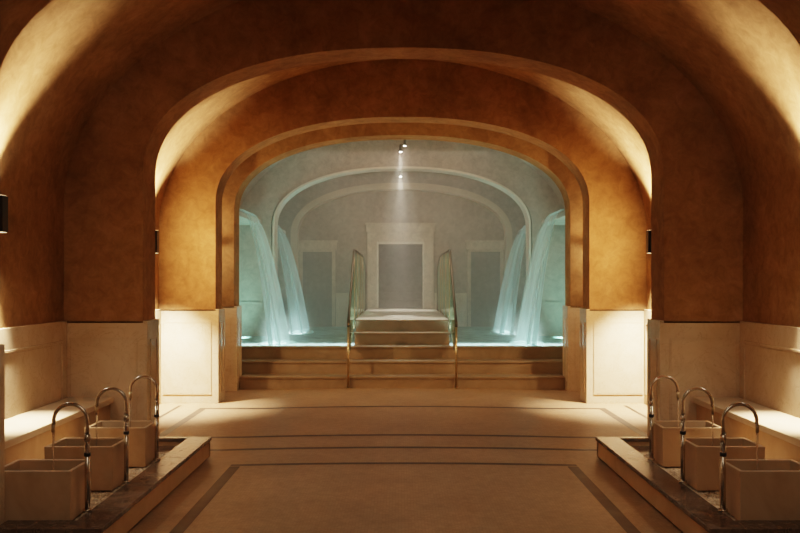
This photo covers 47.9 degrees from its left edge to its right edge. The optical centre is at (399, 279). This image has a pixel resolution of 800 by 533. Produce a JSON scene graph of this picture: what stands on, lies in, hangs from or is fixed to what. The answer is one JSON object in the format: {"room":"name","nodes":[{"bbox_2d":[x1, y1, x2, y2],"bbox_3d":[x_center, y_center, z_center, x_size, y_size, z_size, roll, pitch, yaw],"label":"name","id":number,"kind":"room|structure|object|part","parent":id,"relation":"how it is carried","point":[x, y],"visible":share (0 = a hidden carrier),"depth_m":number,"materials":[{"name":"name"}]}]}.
{"room":"spa bathhouse","nodes":[
{"label":"spa bathhouse","id":0,"kind":"room"},
{"bbox_2d":[0,194,158,327],"bbox_3d":[-3.007,-0.128,7.957,0.150,1.005,5.965,0,0,0],"label":"wall","id":1,"kind":"structure","parent":0,"point":[32,248],"depth_m":7.18,"materials":[{"name":"paint"}]},
{"bbox_2d":[0,195,7,232],"bbox_3d":[-2.879,-0.470,6.400,0.147,0.264,0.100,0,0,0],"label":"wall sconce","id":2,"kind":"object","parent":1,"relation":"attached to","point":[3,199],"visible":1,"depth_m":6.38,"materials":[{"name":"brown metal"}]},
{"bbox_2d":[0,321,66,418],"bbox_3d":[-2.970,0.967,6.412,0.164,1.225,2.875,0,0,0],"label":"trim","id":3,"kind":"structure","parent":1,"relation":"attached to","point":[35,354],"depth_m":7.13,"materials":[{"name":"beige stone"}]},
{"bbox_2d":[155,230,158,252],"bbox_3d":[-2.857,-0.440,10.360,0.147,0.264,0.100,0,0,0],"label":"wall sconce","id":4,"kind":"object","parent":1,"relation":"attached to","point":[156,231],"visible":0.36,"depth_m":10.31,"materials":[{"name":"brown metal"}]},
{"bbox_2d":[155,309,160,403],"bbox_3d":[-2.970,0.967,9.595,0.164,1.225,2.690,0,0,0],"label":"trim","id":5,"kind":"structure","parent":1,"relation":"attached to","point":[157,311],"depth_m":10.86,"materials":[{"name":"beige stone"}]},
{"bbox_2d":[366,307,421,309],"bbox_3d":[0.010,0.658,21.350,2.000,0.098,4.300,0,0,0],"label":"floor","id":6,"kind":"structure","parent":0,"point":[379,307],"depth_m":19.95,"materials":[{"name":"beige stone"}]},
{"bbox_2d":[379,261,421,306],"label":"door","id":7,"kind":"structure","parent":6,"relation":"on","point":[400,282],"depth_m":21.30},
{"bbox_2d":[0,0,799,207],"bbox_3d":[0.030,-1.657,6.412,5.925,2.055,2.875,0,0,0],"label":"ceiling","id":8,"kind":"structure","parent":0,"point":[739,55],"depth_m":7.02,"materials":[{"name":"paint"}]},
{"bbox_2d":[0,0,799,69],"bbox_3d":[0.030,-1.288,4.768,6.240,3.325,0.415,0,0,0],"label":"wall","id":9,"kind":"structure","parent":0,"point":[15,15],"depth_m":4.88,"materials":[{"name":"paint"}]},
{"bbox_2d":[0,344,4,524],"bbox_3d":[-2.614,0.967,4.750,0.878,1.225,0.465,0,0,0],"label":"trim","id":10,"kind":"structure","parent":9,"relation":"attached to","point":[2,346],"depth_m":4.94,"materials":[{"name":"beige stone"}]},
{"bbox_2d":[379,245,421,260],"bbox_3d":[0.010,-0.700,21.450,2.000,4.400,4.100,0,0,0],"label":"wall","id":11,"kind":"structure","parent":0,"point":[386,252],"depth_m":23.40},
{"bbox_2d":[239,140,564,300],"bbox_3d":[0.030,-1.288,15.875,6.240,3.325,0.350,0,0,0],"label":"vaulted ceiling","id":12,"kind":"structure","parent":0,"point":[541,202],"depth_m":15.70,"materials":[{"name":"grey paint"}]},
{"bbox_2d":[239,301,270,345],"bbox_3d":[-2.629,0.967,15.875,0.848,1.225,0.350,0,0,0],"label":"trim","id":13,"kind":"structure","parent":12,"relation":"attached to","point":[253,312],"depth_m":15.70,"materials":[{"name":"grey paint"}]},
{"bbox_2d":[272,166,530,290],"bbox_3d":[0.030,-0.214,15.865,4.500,3.528,0.410,0,0,0],"label":"trim","id":14,"kind":"structure","parent":12,"relation":"attached to","point":[300,188],"depth_m":15.72,"materials":[{"name":"beige stone"}]},
{"bbox_2d":[536,301,564,345],"bbox_3d":[2.689,0.967,15.875,0.848,1.225,0.350,0,0,0],"label":"trim","id":15,"kind":"structure","parent":12,"relation":"attached to","point":[551,313],"depth_m":15.70,"materials":[{"name":"grey paint"}]},
{"bbox_2d":[281,191,522,345],"bbox_3d":[0.030,-0.675,19.300,6.200,4.550,0.200,0,0,0],"label":"wall","id":16,"kind":"structure","parent":0,"point":[458,220],"depth_m":19.20,"materials":[{"name":"grey paint"}]},
{"bbox_2d":[298,240,337,335],"bbox_3d":[-1.762,0.180,19.150,0.865,2.040,0.100,0,0,0],"label":"door","id":17,"kind":"structure","parent":16,"relation":"in","point":[316,257],"depth_m":19.18,"materials":[{"name":"grey stone"}]},
{"bbox_3d":[-1.762,0.300,19.186,0.625,1.800,0.027,0,0,0],"label":"panel","id":18,"kind":"part","parent":17,"relation":"part of","materials":[{"name":"grey"}]},
{"bbox_3d":[-1.762,-0.743,19.150,0.865,0.195,0.100,0,0,0],"label":"cornice","id":19,"kind":"part","parent":17,"relation":"part of","materials":[{"name":"grey stone"}]},
{"bbox_2d":[365,223,435,308],"bbox_3d":[0.010,-0.304,19.150,1.510,1.822,0.100,0,0,0],"label":"door frame","id":20,"kind":"structure","parent":16,"relation":"in","point":[377,233],"depth_m":19.14,"materials":[{"name":"white stone"}]},
{"bbox_3d":[0.010,-0.104,19.130,1.009,1.422,0.020,0,0,0],"label":"trim","id":21,"kind":"part","parent":20,"relation":"part of","materials":[{"name":"white stone"}]},
{"bbox_3d":[0.010,-1.117,19.150,1.510,0.195,0.100,0,0,0],"label":"cornice","id":22,"kind":"part","parent":20,"relation":"part of","materials":[{"name":"grey stone"}]},
{"bbox_2d":[336,293,466,343],"bbox_3d":[0.030,0.914,19.185,4.500,1.272,0.030,0,0,0],"label":"trim","id":23,"kind":"structure","parent":16,"relation":"attached to","point":[342,299],"depth_m":19.17,"materials":[{"name":"beige stone"}]},
{"bbox_2d":[465,240,504,335],"bbox_3d":[1.823,0.180,19.150,0.865,2.040,0.100,0,0,0],"label":"door","id":24,"kind":"structure","parent":16,"relation":"in","point":[485,258],"depth_m":19.18,"materials":[{"name":"grey stone"}]},
{"bbox_3d":[1.823,-0.743,19.150,0.865,0.195,0.100,0,0,0],"label":"cornice","id":25,"kind":"part","parent":24,"relation":"part of","materials":[{"name":"grey stone"}]},
{"bbox_3d":[1.823,0.300,19.186,0.625,1.800,0.027,0,0,0],"label":"panel","id":26,"kind":"part","parent":24,"relation":"part of","materials":[{"name":"grey"}]},
{"bbox_2d":[278,171,525,297],"bbox_3d":[0.030,-1.288,19.000,6.240,3.325,0.240,0,0,0],"label":"wall","id":27,"kind":"structure","parent":0,"point":[514,213],"depth_m":18.88,"materials":[{"name":"grey paint"}]},
{"bbox_2d":[290,183,511,345],"bbox_3d":[0.030,-0.242,19.005,4.640,3.585,0.370,0,0,0],"label":"trim","id":28,"kind":"structure","parent":27,"relation":"attached to","point":[294,237],"depth_m":18.82,"materials":[{"name":"beige stone"}]},
{"bbox_2d":[159,59,645,310],"bbox_3d":[0.030,-1.288,11.140,6.240,3.325,0.400,0,0,0],"label":"wall","id":29,"kind":"structure","parent":0,"point":[389,90],"depth_m":10.94,"materials":[{"name":"paint"}]},
{"bbox_2d":[161,308,224,402],"bbox_3d":[-2.625,0.967,11.140,0.856,1.225,0.415,0,0,0],"label":"trim","id":30,"kind":"structure","parent":29,"relation":"attached to","point":[192,342],"depth_m":10.94,"materials":[{"name":"beige stone"}]},
{"bbox_2d":[580,308,643,402],"bbox_3d":[2.685,0.967,11.140,0.856,1.225,0.415,0,0,0],"label":"wall paneling","id":31,"kind":"structure","parent":29,"relation":"attached to","point":[611,342],"depth_m":10.94,"materials":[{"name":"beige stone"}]},
{"bbox_2d":[222,123,582,307],"bbox_3d":[0.030,-1.288,12.355,6.240,3.325,0.390,0,0,0],"label":"wall","id":32,"kind":"structure","parent":0,"point":[570,190],"depth_m":12.16,"materials":[{"name":"paint"}]},
{"bbox_2d":[225,305,241,390],"bbox_3d":[-2.625,0.967,12.355,0.856,1.225,0.405,0,0,0],"label":"trim","id":33,"kind":"structure","parent":32,"relation":"attached to","point":[233,316],"depth_m":12.16,"materials":[{"name":"beige stone"}]},
{"bbox_2d":[563,305,579,390],"bbox_3d":[2.685,0.967,12.355,0.856,1.225,0.405,0,0,0],"label":"trim","id":34,"kind":"structure","parent":32,"relation":"attached to","point":[571,316],"depth_m":12.16,"materials":[{"name":"beige stone"}]},
{"bbox_2d":[155,59,650,227],"bbox_3d":[0.030,-1.657,9.595,5.925,2.055,2.690,0,0,0],"label":"ceiling","id":35,"kind":"structure","parent":0,"point":[610,121],"depth_m":10.58,"materials":[{"name":"paint"}]},
{"bbox_2d":[64,0,742,322],"bbox_3d":[0.030,-1.288,8.050,6.240,3.325,0.400,0,0,0],"label":"wall","id":36,"kind":"structure","parent":0,"point":[697,197],"depth_m":7.85,"materials":[{"name":"paint"}]},
{"bbox_2d":[67,319,158,420],"bbox_3d":[-2.625,0.967,8.050,0.856,1.225,0.415,0,0,0],"label":"wall paneling","id":37,"kind":"structure","parent":36,"relation":"attached to","point":[100,356],"depth_m":7.84,"materials":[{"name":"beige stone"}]},
{"bbox_2d":[647,319,739,436],"bbox_3d":[2.685,0.967,8.050,0.856,1.225,0.415,0,0,0],"label":"wall paneling","id":38,"kind":"structure","parent":36,"relation":"attached to","point":[706,356],"depth_m":7.84,"materials":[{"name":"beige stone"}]},
{"bbox_2d":[127,388,682,532],"bbox_3d":[0.030,1.488,5.600,6.200,0.024,14.600,0,0,0],"label":"floor","id":39,"kind":"structure","parent":0,"point":[328,498],"depth_m":7.08,"materials":[{"name":"stone"}]},
{"bbox_2d":[5,397,113,464],"bbox_3d":[-2.683,1.258,6.400,0.400,0.483,2.820,0,0,0],"label":"stone bench","id":40,"kind":"object","parent":39,"relation":"on","point":[27,434],"visible":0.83,"depth_m":6.61,"materials":[{"name":"beige stone"}]},
{"bbox_2d":[0,437,211,532],"bbox_3d":[-2.050,1.417,6.195,0.921,0.187,2.810,0,0,0],"label":"raised platform","id":41,"kind":"object","parent":39,"relation":"on","point":[118,510],"visible":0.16,"depth_m":5.69,"materials":[{"name":"beige stone"}]},
{"bbox_2d":[5,459,90,521],"bbox_3d":[-2.050,1.204,5.173,0.440,0.282,0.335,0,0,0],"label":"basin","id":42,"kind":"object","parent":41,"relation":"on","point":[33,491],"visible":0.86,"depth_m":5.01,"materials":[{"name":"beige stone"}]},
{"bbox_2d":[51,402,91,511],"bbox_3d":[-1.881,1.012,5.146,0.232,0.622,0.070,0,0,0],"label":"gooseneck faucet","id":43,"kind":"object","parent":41,"relation":"on","point":[87,437],"visible":1,"depth_m":5.14,"materials":[{"name":"silver metal"}]},
{"bbox_2d":[52,433,54,470],"bbox_3d":[-1.986,1.008,5.155,0.014,0.271,0.012,0,0,0],"label":"water stream","id":44,"kind":"object","parent":43,"relation":"attached to","point":[53,434],"visible":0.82,"depth_m":5.15,"materials":[{"name":"white"}]},
{"bbox_3d":[-1.791,1.117,5.155,0.029,0.388,0.029,0,0,0],"label":"post","id":45,"kind":"part","parent":43,"relation":"part of","materials":[{"name":"silver metal"}]},
{"bbox_2d":[44,438,123,490],"bbox_3d":[-2.050,1.204,5.907,0.440,0.282,0.335,0,0,0],"label":"basin","id":46,"kind":"object","parent":41,"relation":"on","point":[107,458],"visible":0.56,"depth_m":5.74,"materials":[{"name":"beige stone"}]},
{"bbox_2d":[95,387,129,482],"bbox_3d":[-1.881,1.012,5.881,0.232,0.622,0.070,0,0,0],"label":"gooseneck faucet","id":47,"kind":"object","parent":41,"relation":"on","point":[126,416],"visible":1,"depth_m":5.88,"materials":[{"name":"silver metal"}]},
{"bbox_2d":[96,413,97,445],"bbox_3d":[-1.986,1.008,5.890,0.014,0.271,0.012,0,0,0],"label":"water stream","id":48,"kind":"object","parent":47,"relation":"attached to","point":[96,413],"visible":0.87,"depth_m":5.89,"materials":[{"name":"white"}]},
{"bbox_3d":[-1.791,1.117,5.890,0.029,0.388,0.029,0,0,0],"label":"post","id":49,"kind":"part","parent":47,"relation":"part of","materials":[{"name":"silver metal"}]},
{"bbox_2d":[89,421,154,466],"bbox_3d":[-2.050,1.204,6.643,0.440,0.282,0.335,0,0,0],"label":"basin","id":50,"kind":"object","parent":41,"relation":"on","point":[141,433],"visible":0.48,"depth_m":6.48,"materials":[{"name":"beige stone"}]},
{"bbox_2d":[129,375,159,459],"bbox_3d":[-1.881,1.012,6.616,0.232,0.622,0.070,0,0,0],"label":"gooseneck faucet","id":51,"kind":"object","parent":41,"relation":"on","point":[156,401],"visible":1,"depth_m":6.62,"materials":[{"name":"silver metal"}]},
{"bbox_2d":[129,399,130,426],"bbox_3d":[-1.986,1.008,6.625,0.014,0.271,0.012,0,0,0],"label":"water stream","id":52,"kind":"object","parent":51,"relation":"attached to","point":[129,399],"visible":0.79,"depth_m":6.62,"materials":[{"name":"white"}]},
{"bbox_3d":[-1.791,1.117,6.625,0.029,0.388,0.029,0,0,0],"label":"post","id":53,"kind":"part","parent":51,"relation":"part of","materials":[{"name":"silver metal"}]},
{"bbox_2d":[240,346,564,388],"bbox_3d":[0.030,1.262,12.741,5.845,0.596,0.858,0,0,0],"label":"steps","id":54,"kind":"structure","parent":39,"relation":"on","point":[263,367],"depth_m":12.69,"materials":[{"name":"beige stone"}]},
{"bbox_2d":[159,406,646,437],"bbox_3d":[0.030,1.486,9.535,4.741,0.024,2.015,0,0,0],"label":"trim","id":55,"kind":"structure","parent":39,"relation":"on","point":[167,431],"depth_m":9.02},
{"bbox_2d":[159,405,646,418],"bbox_3d":[0.030,1.498,9.525,5.350,0.001,2.450,0,0,0],"label":"trim","id":56,"kind":"structure","parent":39,"relation":"on","point":[178,405],"depth_m":10.26,"materials":[{"name":"brown stone"}]},
{"bbox_2d":[210,446,596,450],"bbox_3d":[0.030,1.486,7.930,4.400,0.024,0.085,0,0,0],"label":"trim","id":57,"kind":"structure","parent":39,"relation":"on","point":[381,446],"depth_m":7.93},
{"bbox_2d":[169,462,640,532],"bbox_3d":[0.030,1.483,4.641,2.785,0.018,5.282,0,0,0],"label":"trim","id":58,"kind":"structure","parent":39,"relation":"on","point":[184,523],"depth_m":6.43,"materials":[{"name":"brown stone"}]},
{"bbox_2d":[596,437,799,532],"bbox_3d":[2.110,1.417,6.195,0.920,0.187,2.810,0,0,0],"label":"raised platform","id":59,"kind":"object","parent":39,"relation":"on","point":[691,510],"visible":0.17,"depth_m":5.74,"materials":[{"name":"beige stone"}]},
{"bbox_2d":[648,375,678,459],"bbox_3d":[1.941,1.012,6.616,0.232,0.622,0.070,0,0,0],"label":"gooseneck faucet","id":60,"kind":"object","parent":59,"relation":"on","point":[651,401],"visible":1,"depth_m":6.62,"materials":[{"name":"silver metal"}]},
{"bbox_3d":[1.851,1.117,6.625,0.029,0.388,0.029,0,0,0],"label":"post","id":61,"kind":"part","parent":60,"relation":"part of","materials":[{"name":"silver metal"}]},
{"bbox_2d":[677,399,678,426],"bbox_3d":[2.046,1.008,6.625,0.014,0.271,0.012,0,0,0],"label":"water stream","id":62,"kind":"object","parent":60,"relation":"attached to","point":[677,399],"visible":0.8,"depth_m":6.62,"materials":[{"name":"white"}]},
{"bbox_2d":[653,421,720,466],"bbox_3d":[2.110,1.204,6.643,0.440,0.282,0.335,0,0,0],"label":"basin","id":63,"kind":"object","parent":59,"relation":"on","point":[666,434],"visible":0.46,"depth_m":6.48,"materials":[{"name":"beige stone"}]},
{"bbox_2d":[679,387,713,482],"bbox_3d":[1.941,1.012,5.881,0.232,0.622,0.070,0,0,0],"label":"gooseneck faucet","id":64,"kind":"object","parent":59,"relation":"on","point":[682,416],"visible":1,"depth_m":5.88,"materials":[{"name":"silver metal"}]},
{"bbox_3d":[1.851,1.117,5.890,0.029,0.388,0.029,0,0,0],"label":"post","id":65,"kind":"part","parent":64,"relation":"part of","materials":[{"name":"silver metal"}]},
{"bbox_2d":[712,413,713,445],"bbox_3d":[2.046,1.008,5.890,0.014,0.271,0.012,0,0,0],"label":"water stream","id":66,"kind":"object","parent":64,"relation":"attached to","point":[712,413],"visible":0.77,"depth_m":5.89,"materials":[{"name":"white"}]},
{"bbox_2d":[680,438,764,490],"bbox_3d":[2.110,1.204,5.907,0.440,0.282,0.335,0,0,0],"label":"basin","id":67,"kind":"object","parent":59,"relation":"on","point":[702,458],"visible":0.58,"depth_m":5.74,"materials":[{"name":"beige stone"}]},
{"bbox_2d":[718,402,758,511],"bbox_3d":[1.941,1.012,5.146,0.232,0.622,0.070,0,0,0],"label":"gooseneck faucet","id":68,"kind":"object","parent":59,"relation":"on","point":[723,454],"visible":1,"depth_m":5.14,"materials":[{"name":"silver metal"}]},
{"bbox_3d":[1.851,1.117,5.155,0.029,0.388,0.029,0,0,0],"label":"post","id":69,"kind":"part","parent":68,"relation":"part of","materials":[{"name":"silver metal"}]},
{"bbox_2d":[756,432,758,470],"bbox_3d":[2.046,1.008,5.155,0.014,0.271,0.012,0,0,0],"label":"water stream","id":70,"kind":"object","parent":68,"relation":"attached to","point":[757,435],"visible":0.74,"depth_m":5.15,"materials":[{"name":"white"}]},
{"bbox_2d":[719,459,799,519],"bbox_3d":[2.110,1.204,5.173,0.440,0.282,0.335,0,0,0],"label":"basin","id":71,"kind":"object","parent":59,"relation":"on","point":[771,492],"visible":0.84,"depth_m":5.01,"materials":[{"name":"beige stone"}]},
{"bbox_2d":[693,397,799,462],"bbox_3d":[2.743,1.258,6.400,0.400,0.483,2.820,0,0,0],"label":"stone bench","id":72,"kind":"object","parent":39,"relation":"on","point":[779,432],"visible":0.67,"depth_m":6.66,"materials":[{"name":"beige stone"}]},
{"bbox_2d":[646,196,799,326],"bbox_3d":[3.067,-0.128,7.957,0.150,1.005,5.965,0,0,0],"label":"wall","id":73,"kind":"structure","parent":0,"point":[771,230],"depth_m":7.25,"materials":[{"name":"paint"}]},
{"bbox_2d":[644,309,650,404],"bbox_3d":[3.030,0.967,9.595,0.164,1.225,2.690,0,0,0],"label":"trim","id":74,"kind":"structure","parent":73,"relation":"attached to","point":[647,313],"depth_m":10.81,"materials":[{"name":"beige stone"}]},
{"bbox_2d":[646,230,650,252],"bbox_3d":[2.917,-0.440,10.360,0.147,0.264,0.100,0,0,0],"label":"wall sconce","id":75,"kind":"object","parent":73,"relation":"attached to","point":[648,232],"visible":0.45,"depth_m":10.31,"materials":[{"name":"brown metal"}]},
{"bbox_2d":[740,321,799,417],"bbox_3d":[3.030,0.967,6.412,0.164,1.225,2.875,0,0,0],"label":"trim","id":76,"kind":"structure","parent":73,"relation":"attached to","point":[769,353],"depth_m":7.18,"materials":[{"name":"beige stone"}]},
{"bbox_3d":[0.030,1.560,16.150,6.200,0.120,6.300,0,0,0],"label":"floor","id":77,"kind":"structure","parent":0,"visible":0},
{"bbox_2d":[354,309,449,345],"bbox_3d":[0.030,1.044,16.177,1.430,0.872,6.005,0,0,0],"label":"footbridge","id":78,"kind":"object","parent":77,"relation":"on","point":[374,327],"visible":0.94,"depth_m":13.77,"materials":[{"name":"beige stone"}]},
{"bbox_2d":[346,249,365,388],"bbox_3d":[-0.706,0.506,15.303,0.064,1.968,6.131,0,0,0],"label":"glass railing","id":79,"kind":"object","parent":78,"relation":"attached to","point":[357,292],"visible":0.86,"depth_m":14.16,"materials":[{"name":"glass"}]},
{"bbox_3d":[-0.706,1.050,12.270,0.064,0.880,0.064,0,0,0],"label":"post","id":80,"kind":"part","parent":79,"relation":"part of","materials":[{"name":"gold metal"}]},
{"bbox_3d":[-0.706,0.290,13.065,0.012,1.419,1.510,0,0,0],"label":"glass panel","id":81,"kind":"part","parent":79,"relation":"part of","materials":[{"name":"clear glass"}]},
{"bbox_3d":[-0.706,0.144,13.860,0.034,1.206,0.034,0,0,0],"label":"post","id":82,"kind":"part","parent":79,"relation":"part of","materials":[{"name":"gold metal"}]},
{"bbox_3d":[-0.706,0.115,15.310,0.038,1.186,6.118,0,0,0],"label":"handrail","id":83,"kind":"part","parent":79,"relation":"part of","materials":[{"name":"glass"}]},
{"bbox_3d":[-0.706,0.074,14.390,0.012,1.006,0.940,0,0,0],"label":"glass panel","id":84,"kind":"part","parent":79,"relation":"part of","materials":[{"name":"clear glass"}]},
{"bbox_3d":[-0.706,0.074,15.430,0.012,1.006,1.060,0,0,0],"label":"glass panel","id":85,"kind":"part","parent":79,"relation":"part of","materials":[{"name":"clear glass"}]},
{"bbox_3d":[-0.706,0.076,17.155,0.012,1.002,2.310,0,0,0],"label":"glass panel","id":86,"kind":"part","parent":79,"relation":"part of","materials":[{"name":"clear glass"}]},
{"bbox_2d":[437,249,458,388],"bbox_3d":[0.766,0.506,15.303,0.064,1.968,6.131,0,0,0],"label":"glass railing","id":87,"kind":"object","parent":78,"relation":"attached to","point":[446,302],"visible":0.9,"depth_m":14.10,"materials":[{"name":"glass"}]},
{"bbox_3d":[0.766,0.076,17.155,0.012,1.002,2.310,0,0,0],"label":"glass panel","id":88,"kind":"part","parent":87,"relation":"part of","materials":[{"name":"clear glass"}]},
{"bbox_3d":[0.766,0.144,16.000,0.034,1.206,0.034,0,0,0],"label":"post","id":89,"kind":"part","parent":87,"relation":"part of","materials":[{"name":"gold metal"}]},
{"bbox_3d":[0.766,0.074,15.430,0.012,1.006,1.060,0,0,0],"label":"glass panel","id":90,"kind":"part","parent":87,"relation":"part of","materials":[{"name":"clear glass"}]},
{"bbox_3d":[0.766,0.144,14.900,0.034,1.206,0.034,0,0,0],"label":"post","id":91,"kind":"part","parent":87,"relation":"part of","materials":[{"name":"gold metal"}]},
{"bbox_3d":[0.766,0.115,15.310,0.038,1.186,6.118,0,0,0],"label":"handrail","id":92,"kind":"part","parent":87,"relation":"part of","materials":[{"name":"metal"}]},
{"bbox_3d":[0.766,0.074,14.390,0.012,1.006,0.940,0,0,0],"label":"glass panel","id":93,"kind":"part","parent":87,"relation":"part of","materials":[{"name":"clear glass"}]},
{"bbox_3d":[0.766,0.290,13.065,0.012,1.419,1.510,0,0,0],"label":"glass panel","id":94,"kind":"part","parent":87,"relation":"part of","materials":[{"name":"clear glass"}]},
{"bbox_3d":[0.766,1.050,12.270,0.064,0.880,0.064,0,0,0],"label":"post","id":95,"kind":"part","parent":87,"relation":"part of","materials":[{"name":"gold metal"}]},
{"bbox_2d":[242,327,562,345],"bbox_3d":[0.030,0.977,16.010,5.865,0.008,5.680,0,0,0],"label":"pool water","id":96,"kind":"object","parent":77,"relation":"in","point":[477,337],"visible":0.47,"depth_m":15.02,"materials":[{"name":"teal liquid"}]},
{"bbox_2d":[239,211,289,345],"bbox_3d":[-2.236,-0.031,14.110,1.372,2.034,3.020,0,0,0],"label":"waterfall","id":97,"kind":"object","parent":96,"relation":"on","point":[277,330],"visible":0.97,"depth_m":13.73,"materials":[{"name":"teal liquid"}]},
{"bbox_2d":[278,228,308,334],"bbox_3d":[-2.236,-0.031,17.374,1.372,2.034,2.933,0,0,0],"label":"waterfall","id":98,"kind":"object","parent":96,"relation":"on","point":[299,323],"visible":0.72,"depth_m":16.51,"materials":[{"name":"teal liquid"}]},
{"bbox_2d":[278,228,285,233],"bbox_3d":[-2.656,-0.992,17.480,0.532,0.078,2.720,0,0,0],"label":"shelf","id":99,"kind":"object","parent":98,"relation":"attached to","point":[280,231],"depth_m":18.31,"materials":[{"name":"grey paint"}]},
{"bbox_2d":[493,227,525,334],"bbox_3d":[2.296,-0.031,17.374,1.372,2.034,2.933,0,0,0],"label":"waterfall","id":100,"kind":"object","parent":96,"relation":"on","point":[504,324],"visible":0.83,"depth_m":16.57,"materials":[{"name":"teal liquid"}]},
{"bbox_2d":[517,227,525,233],"bbox_3d":[2.716,-0.992,17.480,0.532,0.078,2.720,0,0,0],"label":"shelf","id":101,"kind":"object","parent":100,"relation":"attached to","point":[522,231],"depth_m":18.15,"materials":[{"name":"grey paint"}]},
{"bbox_2d":[515,211,564,345],"bbox_3d":[2.296,-0.031,14.110,1.372,2.034,3.020,0,0,0],"label":"waterfall","id":102,"kind":"object","parent":96,"relation":"on","point":[528,324],"visible":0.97,"depth_m":13.69,"materials":[{"name":"teal liquid"}]}
]}

